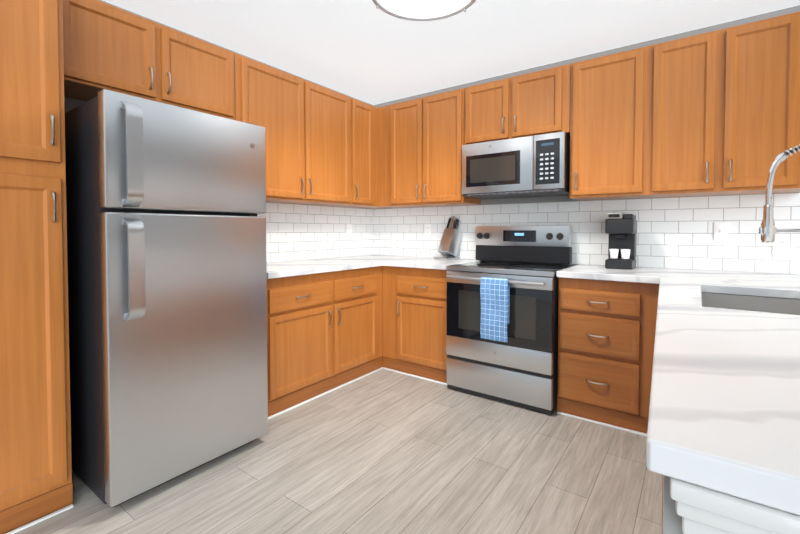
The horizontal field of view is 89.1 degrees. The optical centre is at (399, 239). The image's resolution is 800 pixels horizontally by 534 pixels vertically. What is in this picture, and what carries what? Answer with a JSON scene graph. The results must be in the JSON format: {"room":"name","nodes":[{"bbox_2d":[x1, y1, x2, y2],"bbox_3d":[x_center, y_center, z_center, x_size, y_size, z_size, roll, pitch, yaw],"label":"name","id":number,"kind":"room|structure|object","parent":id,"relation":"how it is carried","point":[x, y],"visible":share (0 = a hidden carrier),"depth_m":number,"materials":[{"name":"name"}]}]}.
{"room":"kitchen","nodes":[
{"label":"kitchen","id":0,"kind":"room"},
{"bbox_2d":[64,0,372,262],"bbox_3d":[-1.757,-0.118,2.348,0.150,2.468,5.120,1,2,36],"label":"wall","id":1,"kind":"structure","parent":0,"point":[295,232],"depth_m":3.57,"materials":[{"name":"tile"}]},
{"bbox_2d":[62,0,234,119],"bbox_3d":[-1.448,-0.979,2.308,0.368,0.430,0.948,1,2,36],"label":"upper cabinet","id":2,"kind":"object","parent":1,"relation":"attached to","point":[109,47],"visible":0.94,"depth_m":2.16,"materials":[{"name":"brown wood"}]},
{"bbox_2d":[234,53,353,206],"bbox_3d":[-0.865,-0.755,3.141,0.338,0.918,1.073,1,2,36],"label":"upper cabinet","id":3,"kind":"object","parent":1,"relation":"attached to","point":[321,146],"depth_m":3.02,"materials":[{"name":"brown wood"}]},
{"bbox_2d":[347,224,351,235],"bbox_3d":[-0.491,-0.096,3.951,0.010,0.116,0.072,1,2,36],"label":"electrical outlet plate","id":4,"kind":"object","parent":1,"relation":"attached to","point":[349,229],"visible":1,"depth_m":3.95,"materials":[{"name":"white plastic"}]},
{"bbox_2d":[338,99,373,208],"bbox_3d":[-0.464,-0.769,3.691,0.338,0.918,0.287,1,2,36],"label":"upper cabinet","id":5,"kind":"object","parent":1,"relation":"attached to","point":[363,112],"depth_m":3.62,"materials":[{"name":"brown wood"}]},
{"bbox_2d":[374,107,390,208],"bbox_3d":[-0.261,-0.775,3.971,0.338,0.918,0.406,1,2,36],"label":"upper cabinet","id":6,"kind":"object","parent":1,"relation":"attached to","point":[375,108],"depth_m":3.77,"materials":[{"name":"brown wood"}]},
{"bbox_2d":[15,369,661,533],"bbox_3d":[-0.394,1.189,1.389,3.520,0.100,5.120,1,2,36],"label":"floor","id":7,"kind":"structure","parent":0,"point":[382,451],"depth_m":1.92,"materials":[{"name":"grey wood"}]},
{"bbox_2d":[0,0,72,533],"bbox_3d":[-1.792,-0.022,1.621,0.648,2.310,0.600,1,2,36],"label":"pantry cabinet","id":8,"kind":"object","parent":7,"relation":"on","point":[35,451],"visible":1,"depth_m":1.61,"materials":[{"name":"brown wood"}]},
{"bbox_2d":[5,504,73,533],"bbox_3d":[-1.560,1.131,1.481,0.014,0.013,0.600,1,2,36],"label":"trim","id":9,"kind":"structure","parent":7,"relation":"on","point":[23,527],"depth_m":1.63,"materials":[{"name":"white wood"}]},
{"bbox_2d":[65,89,267,506],"bbox_3d":[-1.238,0.249,2.135,0.851,1.743,0.750,1,2,36],"label":"refrigerator","id":10,"kind":"object","parent":7,"relation":"on","point":[167,261],"visible":0.94,"depth_m":1.82,"materials":[{"name":"silver metal"}]},
{"bbox_2d":[267,266,378,416],"bbox_3d":[-0.751,0.660,3.102,0.608,0.874,1.088,1,2,36],"label":"base cabinet","id":11,"kind":"object","parent":7,"relation":"on","point":[325,332],"depth_m":2.85,"materials":[{"name":"brown wood"}]},
{"bbox_2d":[267,255,406,278],"bbox_3d":[-0.536,0.196,3.360,0.638,0.040,1.756,1,2,36],"label":"countertop","id":12,"kind":"structure","parent":11,"relation":"on","point":[313,266],"depth_m":3.04,"materials":[{"name":"stone"}]},
{"bbox_2d":[268,367,382,419],"bbox_3d":[-0.486,1.094,2.972,0.020,0.013,1.172,1,2,36],"label":"trim","id":13,"kind":"structure","parent":7,"relation":"on","point":[374,371],"depth_m":2.87,"materials":[{"name":"white wood"}]},
{"bbox_2d":[379,266,382,367],"bbox_3d":[-0.231,0.643,3.816,0.608,0.874,0.678,1,2,36],"label":"base cabinet","id":14,"kind":"object","parent":7,"relation":"on","point":[380,267],"depth_m":3.43,"materials":[{"name":"brown wood"}]},
{"bbox_2d":[383,367,447,385],"bbox_3d":[0.124,1.088,3.243,0.626,0.013,0.016,1,2,36],"label":"trim","id":15,"kind":"structure","parent":7,"relation":"on","point":[408,374],"depth_m":3.24,"materials":[{"name":"white wood"}]},
{"bbox_2d":[383,266,448,382],"bbox_3d":[0.278,0.651,3.469,0.660,0.874,0.640,1,2,36],"label":"base cabinet","id":16,"kind":"object","parent":7,"relation":"on","point":[414,318],"visible":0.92,"depth_m":3.23,"materials":[{"name":"brown wood"}]},
{"bbox_2d":[383,256,483,269],"bbox_3d":[0.306,0.194,3.437,0.590,0.040,0.640,1,2,36],"label":"countertop","id":17,"kind":"structure","parent":16,"relation":"on","point":[411,262],"depth_m":3.31,"materials":[{"name":"stone"}]},
{"bbox_2d":[434,216,462,259],"bbox_3d":[0.444,-0.024,3.625,0.265,0.386,0.143,-1,2,-40],"label":"knife block","id":18,"kind":"object","parent":17,"relation":"on","point":[451,238],"visible":0.98,"depth_m":3.59,"materials":[{"name":"silver metal"}]},
{"bbox_2d":[446,226,574,413],"bbox_3d":[0.799,0.491,3.002,0.802,1.193,0.719,1,2,36],"label":"stove","id":19,"kind":"object","parent":7,"relation":"on","point":[519,368],"visible":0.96,"depth_m":2.80,"materials":[{"name":"silver metal"}]},
{"bbox_2d":[480,277,509,341],"bbox_3d":[0.628,0.457,2.693,0.188,0.412,0.047,1,2,36],"label":"towel","id":20,"kind":"object","parent":19,"relation":"hanging from","point":[495,297],"visible":0.98,"depth_m":2.67,"materials":[{"name":"blue fabric"}]},
{"bbox_2d":[557,411,646,436],"bbox_3d":[1.226,1.107,2.441,0.548,0.013,0.016,1,2,36],"label":"trim","id":21,"kind":"structure","parent":7,"relation":"on","point":[565,414],"depth_m":2.44,"materials":[{"name":"white wood"}]},
{"bbox_2d":[557,278,658,433],"bbox_3d":[1.408,0.671,2.647,0.591,0.874,0.640,1,2,36],"label":"base cabinet","id":22,"kind":"object","parent":7,"relation":"on","point":[606,335],"visible":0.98,"depth_m":2.42,"materials":[{"name":"brown wood"}]},
{"bbox_2d":[556,264,666,282],"bbox_3d":[1.391,0.213,2.648,0.555,0.040,0.640,1,2,36],"label":"countertop","id":23,"kind":"structure","parent":22,"relation":"on","point":[581,271],"depth_m":2.47,"materials":[{"name":"stone"}]},
{"bbox_2d":[605,213,636,269],"bbox_3d":[1.506,0.003,2.768,0.166,0.372,0.232,1,2,36],"label":"coffee maker","id":24,"kind":"object","parent":23,"relation":"on","point":[621,229],"visible":1,"depth_m":2.70,"materials":[{"name":"black plastic"}]},
{"bbox_2d":[662,475,662,531],"bbox_3d":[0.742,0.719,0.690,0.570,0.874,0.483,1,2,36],"label":"base cabinet","id":25,"kind":"object","parent":7,"relation":"on","point":[662,493],"depth_m":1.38,"materials":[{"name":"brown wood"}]},
{"bbox_2d":[646,268,799,515],"bbox_3d":[1.266,0.242,1.468,0.651,0.040,2.696,1,2,36],"label":"countertop","id":26,"kind":"structure","parent":25,"relation":"on","point":[724,411],"depth_m":0.66,"materials":[{"name":"stone"}]},
{"bbox_2d":[701,292,799,314],"bbox_3d":[1.389,0.377,1.542,0.424,0.231,0.724,1,2,36],"label":"sink basin","id":27,"kind":"object","parent":26,"relation":"in","point":[761,304],"depth_m":1.83,"materials":[{"name":"silver metal"}]},
{"bbox_2d":[759,144,799,242],"bbox_3d":[1.461,-0.070,1.428,0.294,0.584,0.140,1,2,36],"label":"faucet","id":28,"kind":"object","parent":26,"relation":"on","point":[768,230],"visible":1,"depth_m":1.52,"materials":[{"name":"silver metal"}]},
{"bbox_2d":[102,0,799,104],"bbox_3d":[-0.394,-1.378,1.326,3.520,0.100,5.120,1,2,36],"label":"ceiling","id":29,"kind":"structure","parent":0,"point":[367,51],"depth_m":2.67,"materials":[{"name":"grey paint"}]},
{"bbox_2d":[372,0,475,20],"bbox_3d":[0.129,-1.299,2.098,0.584,0.094,0.584,1,2,36],"label":"ceiling light fixture","id":30,"kind":"object","parent":29,"relation":"attached to","point":[421,10],"visible":1,"depth_m":2.22,"materials":[{"name":"grey"}]},
{"bbox_2d":[373,5,799,274],"bbox_3d":[1.068,-0.143,3.366,3.220,2.468,0.150,1,2,36],"label":"wall","id":31,"kind":"structure","parent":0,"point":[674,232],"depth_m":2.82,"materials":[{"name":"tile"}]},
{"bbox_2d":[425,224,430,235],"bbox_3d":[0.263,-0.093,3.853,0.072,0.116,0.010,1,2,36],"label":"electrical outlet plate","id":32,"kind":"object","parent":31,"relation":"attached to","point":[427,229],"visible":1,"depth_m":3.85,"materials":[{"name":"white plastic"}]},
{"bbox_2d":[378,88,480,207],"bbox_3d":[0.233,-0.767,3.634,0.892,0.918,0.370,1,2,36],"label":"upper cabinet","id":33,"kind":"object","parent":31,"relation":"attached to","point":[420,142],"visible":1,"depth_m":3.48,"materials":[{"name":"brown wood"}]},
{"bbox_2d":[464,64,570,144],"bbox_3d":[0.919,-0.981,3.129,0.802,0.465,0.370,1,2,36],"label":"upper cabinet","id":34,"kind":"object","parent":31,"relation":"attached to","point":[532,104],"visible":0.92,"depth_m":2.98,"materials":[{"name":"brown wood"}]},
{"bbox_2d":[462,131,569,199],"bbox_3d":[0.912,-0.541,3.128,0.772,0.402,0.398,1,2,36],"label":"microwave","id":35,"kind":"object","parent":34,"relation":"attached to","point":[531,166],"visible":0.96,"depth_m":2.94,"materials":[{"name":"silver metal"}]},
{"bbox_2d":[569,11,799,200],"bbox_3d":[1.730,-0.741,2.546,1.198,0.918,0.370,1,2,36],"label":"upper cabinet","id":36,"kind":"object","parent":31,"relation":"attached to","point":[714,113],"visible":1,"depth_m":2.38,"materials":[{"name":"brown wood"}]},
{"bbox_2d":[713,222,727,240],"bbox_3d":[2.026,-0.055,2.568,0.072,0.116,0.013,1,2,36],"label":"switch plate","id":37,"kind":"object","parent":31,"relation":"attached to","point":[720,231],"visible":1,"depth_m":2.57,"materials":[{"name":"white plastic"}]},
{"bbox_2d":[772,236,788,255],"bbox_3d":[2.253,0.034,2.407,0.072,0.116,0.010,1,2,36],"label":"electrical outlet plate","id":38,"kind":"object","parent":31,"relation":"attached to","point":[780,245],"visible":0.98,"depth_m":2.40,"materials":[{"name":"white plastic"}]},
{"bbox_2d":[662,475,682,533],"bbox_3d":[0.583,0.726,0.432,0.525,0.874,0.118,1,2,36],"label":"wall","id":39,"kind":"structure","parent":0,"point":[672,521],"depth_m":0.52,"materials":[{"name":"grey paint"}]},
{"bbox_2d":[670,477,799,533],"bbox_3d":[0.540,0.727,0.362,0.511,0.874,0.046,1,2,36],"label":"trim","id":40,"kind":"structure","parent":39,"relation":"attached to","point":[701,510],"depth_m":0.46,"materials":[{"name":"white wood"}]}
]}

